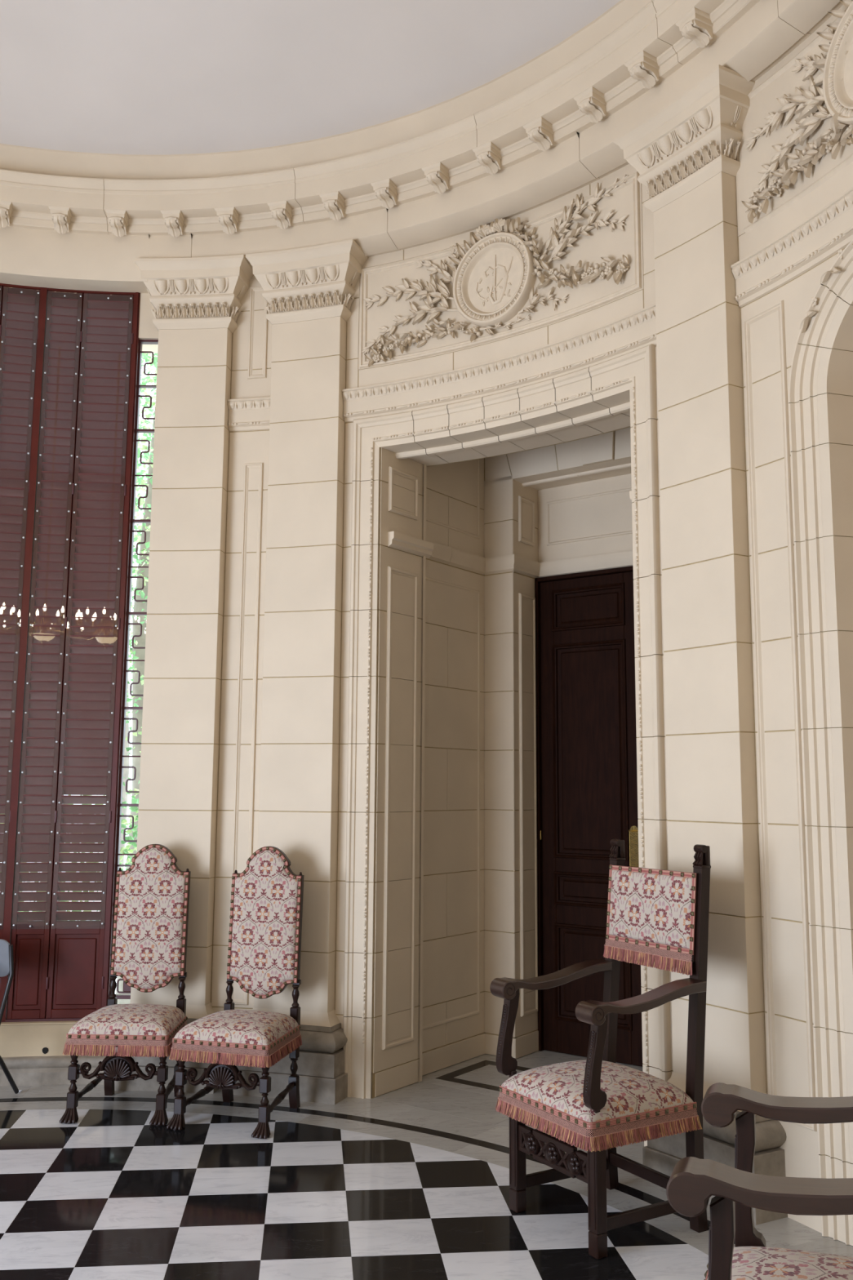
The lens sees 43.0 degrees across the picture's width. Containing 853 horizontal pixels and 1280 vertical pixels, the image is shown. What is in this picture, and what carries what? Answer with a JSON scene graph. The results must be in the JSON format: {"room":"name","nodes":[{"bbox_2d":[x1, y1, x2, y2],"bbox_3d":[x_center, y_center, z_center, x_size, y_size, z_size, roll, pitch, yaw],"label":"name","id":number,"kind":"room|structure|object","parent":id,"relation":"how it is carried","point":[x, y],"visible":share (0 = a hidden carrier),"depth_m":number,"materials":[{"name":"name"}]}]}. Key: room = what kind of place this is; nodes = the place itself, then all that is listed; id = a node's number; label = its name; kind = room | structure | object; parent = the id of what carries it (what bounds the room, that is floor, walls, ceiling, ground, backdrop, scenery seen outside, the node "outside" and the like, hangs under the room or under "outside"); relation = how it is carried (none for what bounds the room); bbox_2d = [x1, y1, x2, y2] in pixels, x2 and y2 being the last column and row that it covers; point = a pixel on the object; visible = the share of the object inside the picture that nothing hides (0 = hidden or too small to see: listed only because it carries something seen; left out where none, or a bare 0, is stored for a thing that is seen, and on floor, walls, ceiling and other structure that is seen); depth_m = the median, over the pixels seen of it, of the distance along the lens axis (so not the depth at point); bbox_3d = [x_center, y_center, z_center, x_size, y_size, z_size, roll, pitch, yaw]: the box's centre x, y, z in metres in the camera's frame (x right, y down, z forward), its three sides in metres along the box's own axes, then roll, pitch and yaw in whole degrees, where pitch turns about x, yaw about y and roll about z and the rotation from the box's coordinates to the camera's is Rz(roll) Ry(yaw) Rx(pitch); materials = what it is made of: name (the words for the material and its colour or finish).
{"room":"historic interior","nodes":[
{"label":"historic interior","id":0,"kind":"room"},
{"bbox_2d":[0,293,158,1086],"bbox_3d":[-2.816,0.008,6.432,2.541,5.100,0.372,3,-8,-18],"label":"wall","id":1,"kind":"structure","parent":0,"point":[32,1051],"depth_m":6.29,"materials":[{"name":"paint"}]},
{"bbox_2d":[0,283,140,1022],"bbox_3d":[-2.464,-0.018,6.628,1.223,4.544,0.112,2,-8,-10],"label":"shutter","id":2,"kind":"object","parent":1,"relation":"in","point":[69,358],"depth_m":6.67,"materials":[{"name":"paint"}]},
{"bbox_2d":[112,339,158,999],"bbox_3d":[-1.781,0.120,6.713,0.175,4.167,0.070,0,-8,0],"label":"window","id":3,"kind":"structure","parent":1,"relation":"in","point":[126,989],"depth_m":6.75,"materials":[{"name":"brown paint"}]},
{"bbox_2d":[0,0,621,155],"bbox_3d":[-1.751,-3.751,3.421,6.856,0.539,6.860,1,-8,-6],"label":"ceiling","id":4,"kind":"structure","parent":0,"point":[111,77],"depth_m":6.09,"materials":[{"name":"paint"}]},
{"bbox_2d":[0,0,651,179],"bbox_3d":[-1.753,-3.404,3.373,6.936,0.270,6.940,1,-8,-6],"label":"trim","id":5,"kind":"structure","parent":4,"relation":"attached to","point":[12,157],"depth_m":6.59,"materials":[{"name":"beige stone"}]},
{"bbox_2d":[0,1049,852,1279],"bbox_3d":[-1.594,2.227,3.022,9.680,0.200,9.975,1,-8,-6],"label":"floor","id":6,"kind":"structure","parent":0,"point":[410,1182],"depth_m":4.53,"materials":[{"name":"tile"}]},
{"bbox_2d":[0,938,18,1093],"bbox_3d":[-2.505,2.078,5.875,0.435,0.848,0.499,0,-8,4],"label":"folding chair","id":7,"kind":"object","parent":6,"relation":"on","point":[6,960],"visible":1,"depth_m":6.04,"materials":[{"name":"grey metal"}]},
{"bbox_2d":[59,844,191,1125],"bbox_3d":[-1.579,1.818,5.865,0.566,1.376,0.591,0,-8,2],"label":"chair","id":8,"kind":"object","parent":6,"relation":"on","point":[151,920],"visible":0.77,"depth_m":6.06,"materials":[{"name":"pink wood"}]},
{"bbox_2d":[66,1003,185,1036],"bbox_3d":[-1.581,2.024,5.806,0.524,0.103,0.484,0,-8,2],"label":"seat cushion","id":9,"kind":"object","parent":8,"relation":"on","point":[113,1020],"depth_m":5.62,"materials":[{"name":"fabric"}]},
{"bbox_2d":[114,847,185,988],"bbox_3d":[-1.567,1.572,6.128,0.379,0.775,0.061,0,-8,2],"label":"cushion","id":10,"kind":"object","parent":8,"relation":"on","point":[149,906],"depth_m":6.11,"materials":[{"name":"fabric"}]},
{"bbox_2d":[166,845,303,1138],"bbox_3d":[-0.962,1.802,5.718,0.566,1.376,0.591,-2,-8,16],"label":"chair","id":11,"kind":"object","parent":6,"relation":"on","point":[265,931],"visible":1,"depth_m":5.86,"materials":[{"name":"fabric"}]},
{"bbox_2d":[172,1009,298,1044],"bbox_3d":[-0.972,2.008,5.659,0.524,0.103,0.484,-2,-8,16],"label":"seat cushion","id":12,"kind":"object","parent":11,"relation":"on","point":[225,1027],"depth_m":5.49,"materials":[{"name":"fabric"}]},
{"bbox_2d":[230,849,297,995],"bbox_3d":[-0.898,1.555,5.972,0.379,0.775,0.061,-2,-8,16],"label":"cushion","id":13,"kind":"object","parent":11,"relation":"on","point":[264,913],"depth_m":5.95,"materials":[{"name":"fabric"}]},
{"bbox_2d":[489,838,711,1259],"bbox_3d":[0.726,1.586,4.439,0.688,1.483,0.670,5,-9,-31],"label":"armchair","id":14,"kind":"object","parent":6,"relation":"on","point":[597,1102],"visible":1,"depth_m":4.35,"materials":[{"name":"brown wood"}]},
{"bbox_2d":[498,1059,693,1127],"bbox_3d":[0.683,1.793,4.385,0.540,0.114,0.584,5,-9,-31],"label":"seat cushion","id":15,"kind":"object","parent":14,"relation":"on","point":[625,1095],"depth_m":4.22,"materials":[{"name":"fabric"}]},
{"bbox_2d":[608,869,692,948],"bbox_3d":[0.950,1.144,4.633,0.035,0.282,0.500,5,-9,-31],"label":"cushion","id":16,"kind":"object","parent":14,"relation":"on","point":[648,908],"depth_m":4.60,"materials":[{"name":"fabric"}]},
{"bbox_2d":[666,1082,852,1279],"bbox_3d":[0.921,1.253,2.312,0.729,1.572,0.706,-2,-8,20],"label":"armchair","id":17,"kind":"object","parent":6,"relation":"on","point":[692,1181],"visible":1,"depth_m":2.36,"materials":[{"name":"brown wood"}]},
{"bbox_2d":[706,1245,852,1279],"bbox_3d":[0.871,1.436,2.305,0.572,0.121,0.619,-2,-8,20],"label":"seat cushion","id":18,"kind":"object","parent":17,"relation":"on","point":[748,1262],"depth_m":2.43,"materials":[{"name":"fabric"}]},
{"bbox_2d":[210,164,673,1146],"bbox_3d":[0.162,0.035,6.184,2.916,5.020,0.818,-4,-9,31],"label":"wall","id":19,"kind":"structure","parent":0,"point":[592,372],"depth_m":6.26,"materials":[{"name":"beige stone"}]},
{"bbox_2d":[114,254,253,1093],"bbox_3d":[-1.485,0.095,6.514,0.741,4.968,0.249,0,-8,5],"label":"pilaster","id":20,"kind":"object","parent":19,"relation":"attached to","point":[196,301],"depth_m":6.59,"materials":[{"name":"beige stone"}]},
{"bbox_2d":[233,239,368,1104],"bbox_3d":[-0.763,0.082,6.381,0.751,4.968,0.250,-2,-8,16],"label":"pilaster","id":21,"kind":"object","parent":19,"relation":"attached to","point":[308,291],"depth_m":6.43,"materials":[{"name":"beige stone"}]},
{"bbox_2d":[360,171,641,368],"bbox_3d":[0.374,-2.058,6.158,1.862,0.709,0.175,-5,-9,35],"label":"relief panel","id":22,"kind":"object","parent":19,"relation":"attached to","point":[495,279],"visible":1,"depth_m":6.18,"materials":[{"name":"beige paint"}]},
{"bbox_2d":[372,354,380,362],"bbox_3d":[-0.304,-1.705,6.555,0.048,0.044,0.020,-42,1,13],"label":"flower","id":23,"kind":"object","parent":22,"relation":"on","point":[375,358],"depth_m":6.55,"materials":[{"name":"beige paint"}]},
{"bbox_2d":[376,343,382,349],"bbox_3d":[-0.291,-1.779,6.561,0.044,0.041,0.018,-27,-32,18],"label":"flower","id":24,"kind":"object","parent":22,"relation":"on","point":[378,346],"depth_m":6.55,"materials":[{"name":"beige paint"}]},
{"bbox_2d":[382,346,389,351],"bbox_3d":[-0.246,-1.756,6.540,0.043,0.047,0.019,-39,-21,12],"label":"flower","id":25,"kind":"object","parent":22,"relation":"on","point":[386,348],"depth_m":6.53,"materials":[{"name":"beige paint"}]},
{"bbox_2d":[388,343,393,349],"bbox_3d":[-0.214,-1.765,6.511,0.032,0.035,0.014,-52,-24,21],"label":"flower","id":26,"kind":"object","parent":22,"relation":"on","point":[391,346],"depth_m":6.51,"materials":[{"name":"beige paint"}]},
{"bbox_2d":[471,326,479,333],"bbox_3d":[0.278,-1.789,6.240,0.044,0.048,0.020,-35,-26,1],"label":"flower","id":27,"kind":"object","parent":22,"relation":"on","point":[474,330],"depth_m":6.23,"materials":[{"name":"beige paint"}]},
{"bbox_2d":[548,268,554,275],"bbox_3d":[0.685,-2.029,5.960,0.036,0.033,0.015,8,-1,42],"label":"flower","id":28,"kind":"object","parent":22,"relation":"on","point":[550,271],"depth_m":5.95,"materials":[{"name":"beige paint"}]},
{"bbox_2d":[581,271,587,279],"bbox_3d":[0.845,-1.951,5.792,0.039,0.042,0.017,-4,-8,33],"label":"flower","id":29,"kind":"object","parent":22,"relation":"on","point":[584,275],"depth_m":5.79,"materials":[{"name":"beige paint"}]},
{"bbox_2d":[586,266,593,274],"bbox_3d":[0.874,-1.974,5.784,0.044,0.041,0.018,-44,-10,33],"label":"flower","id":30,"kind":"object","parent":22,"relation":"on","point":[589,269],"depth_m":5.78,"materials":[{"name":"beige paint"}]},
{"bbox_2d":[604,266,611,275],"bbox_3d":[0.950,-1.936,5.671,0.021,0.046,0.050,7,-38,-42],"label":"flower","id":31,"kind":"object","parent":22,"relation":"on","point":[607,270],"depth_m":5.67,"materials":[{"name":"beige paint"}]},
{"bbox_2d":[616,267,623,274],"bbox_3d":[1.003,-1.912,5.622,0.020,0.044,0.048,21,2,-42],"label":"flower","id":32,"kind":"object","parent":22,"relation":"on","point":[620,271],"depth_m":5.61,"materials":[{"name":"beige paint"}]},
{"bbox_2d":[372,426,633,1097],"bbox_3d":[0.869,0.294,6.496,2.000,4.600,1.678,-5,-10,36],"label":"wall niche","id":33,"kind":"object","parent":19,"relation":"in","point":[464,545],"visible":0.47,"depth_m":7.03,"materials":[{"name":"beige stone"}]},
{"bbox_2d":[534,565,642,1066],"bbox_3d":[1.289,1.089,6.970,1.304,3.158,0.075,-5,-10,36],"label":"door","id":34,"kind":"structure","parent":33,"relation":"attached to","point":[587,777],"depth_m":7.16,"materials":[{"name":"brown wood"}]},
{"bbox_2d":[613,64,787,1224],"bbox_3d":[1.223,-0.102,4.929,0.249,4.968,0.735,5,-9,-33],"label":"pilaster","id":35,"kind":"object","parent":19,"relation":"attached to","point":[685,153],"depth_m":4.94,"materials":[{"name":"beige stone"}]},
{"bbox_2d":[730,0,852,1245],"bbox_3d":[1.976,-0.238,4.083,0.739,5.020,1.772,3,-8,-17],"label":"wall","id":36,"kind":"structure","parent":0,"point":[793,273],"depth_m":4.52,"materials":[{"name":"beige stone"}]},
{"bbox_2d":[741,0,852,233],"bbox_3d":[1.727,-2.324,4.272,0.169,0.703,1.636,3,-8,-18],"label":"relief panel","id":37,"kind":"object","parent":36,"relation":"attached to","point":[836,77],"visible":1,"depth_m":4.60,"materials":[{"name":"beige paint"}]},
{"bbox_2d":[753,196,757,203],"bbox_3d":[1.489,-1.997,4.907,0.014,0.032,0.030,0,-17,-13],"label":"flower","id":38,"kind":"object","parent":37,"relation":"on","point":[755,198],"depth_m":4.90,"materials":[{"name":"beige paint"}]},
{"bbox_2d":[757,204,762,213],"bbox_3d":[1.508,-1.949,4.886,0.016,0.039,0.036,5,7,-22],"label":"flower","id":39,"kind":"object","parent":37,"relation":"on","point":[759,206],"depth_m":4.89,"materials":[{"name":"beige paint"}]},
{"bbox_2d":[769,178,777,186],"bbox_3d":[1.539,-2.033,4.805,0.015,0.034,0.036,31,0,-28],"label":"flower","id":40,"kind":"object","parent":37,"relation":"on","point":[774,183],"depth_m":4.80,"materials":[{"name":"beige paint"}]},
{"bbox_2d":[771,182,779,191],"bbox_3d":[1.552,-2.017,4.814,0.017,0.042,0.039,4,-1,-39],"label":"flower","id":41,"kind":"object","parent":37,"relation":"on","point":[775,186],"depth_m":4.80,"materials":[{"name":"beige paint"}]},
{"bbox_2d":[776,188,782,197],"bbox_3d":[1.563,-1.983,4.804,0.017,0.042,0.038,0,-11,-7],"label":"flower","id":42,"kind":"object","parent":37,"relation":"on","point":[779,193],"depth_m":4.79,"materials":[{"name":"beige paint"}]},
{"bbox_2d":[813,138,819,149],"bbox_3d":[1.652,-2.103,4.581,0.018,0.044,0.040,6,-47,-24],"label":"flower","id":43,"kind":"object","parent":37,"relation":"on","point":[816,143],"depth_m":4.57,"materials":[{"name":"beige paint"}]},
{"bbox_2d":[824,143,832,153],"bbox_3d":[1.678,-2.060,4.532,0.019,0.045,0.041,12,-24,-40],"label":"flower","id":44,"kind":"object","parent":37,"relation":"on","point":[827,148],"depth_m":4.53,"materials":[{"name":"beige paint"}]},
{"bbox_2d":[824,128,834,139],"bbox_3d":[1.681,-2.114,4.520,0.043,0.047,0.019,-10,-13,43],"label":"flower","id":45,"kind":"object","parent":37,"relation":"on","point":[828,134],"depth_m":4.51,"materials":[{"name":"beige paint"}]},
{"label":"outside","id":46,"kind":"structure","parent":0,"visible":0},
{"bbox_2d":[115,352,157,1004],"bbox_3d":[-2.707,-0.356,10.360,2.916,7.487,2.498,-2,-8,16],"label":"tree","id":47,"kind":"object","parent":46,"point":[143,561],"visible":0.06,"depth_m":10.23,"materials":[{"name":"green plant"}]},
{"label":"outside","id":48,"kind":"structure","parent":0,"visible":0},
{"bbox_2d":[119,353,156,867],"bbox_3d":[-3.914,-0.768,14.189,4.019,9.320,3.111,1,-8,-6],"label":"tree","id":49,"kind":"object","parent":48,"point":[126,759],"visible":0.02,"depth_m":13.84,"materials":[{"name":"green plant"}]},
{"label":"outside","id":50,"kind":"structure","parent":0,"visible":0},
{"bbox_2d":[0,777,139,920],"bbox_3d":[-2.967,2.018,8.604,1.853,2.316,0.956,1,-8,-6],"label":"tree","id":51,"kind":"object","parent":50,"point":[123,850],"visible":0.02,"depth_m":8.66,"materials":[{"name":"green plant"}]},
{"bbox_3d":[-1.750,-0.464,2.724,7.415,5.050,6.923,1,-8,-6],"label":"wall","id":52,"kind":"structure","parent":0,"visible":0},
{"bbox_2d":[0,0,759,237],"bbox_3d":[-1.755,-3.134,3.337,7.200,0.299,7.200,1,-8,-6],"label":"trim","id":53,"kind":"structure","parent":52,"relation":"attached to","point":[663,36],"depth_m":6.30,"materials":[{"name":"beige stone"}]},
{"bbox_2d":[0,0,842,293],"bbox_3d":[-1.759,-2.874,3.327,7.500,0.312,7.550,1,-8,-6],"label":"trim","id":54,"kind":"structure","parent":52,"relation":"attached to","point":[770,30],"depth_m":6.29,"materials":[{"name":"beige stone"}]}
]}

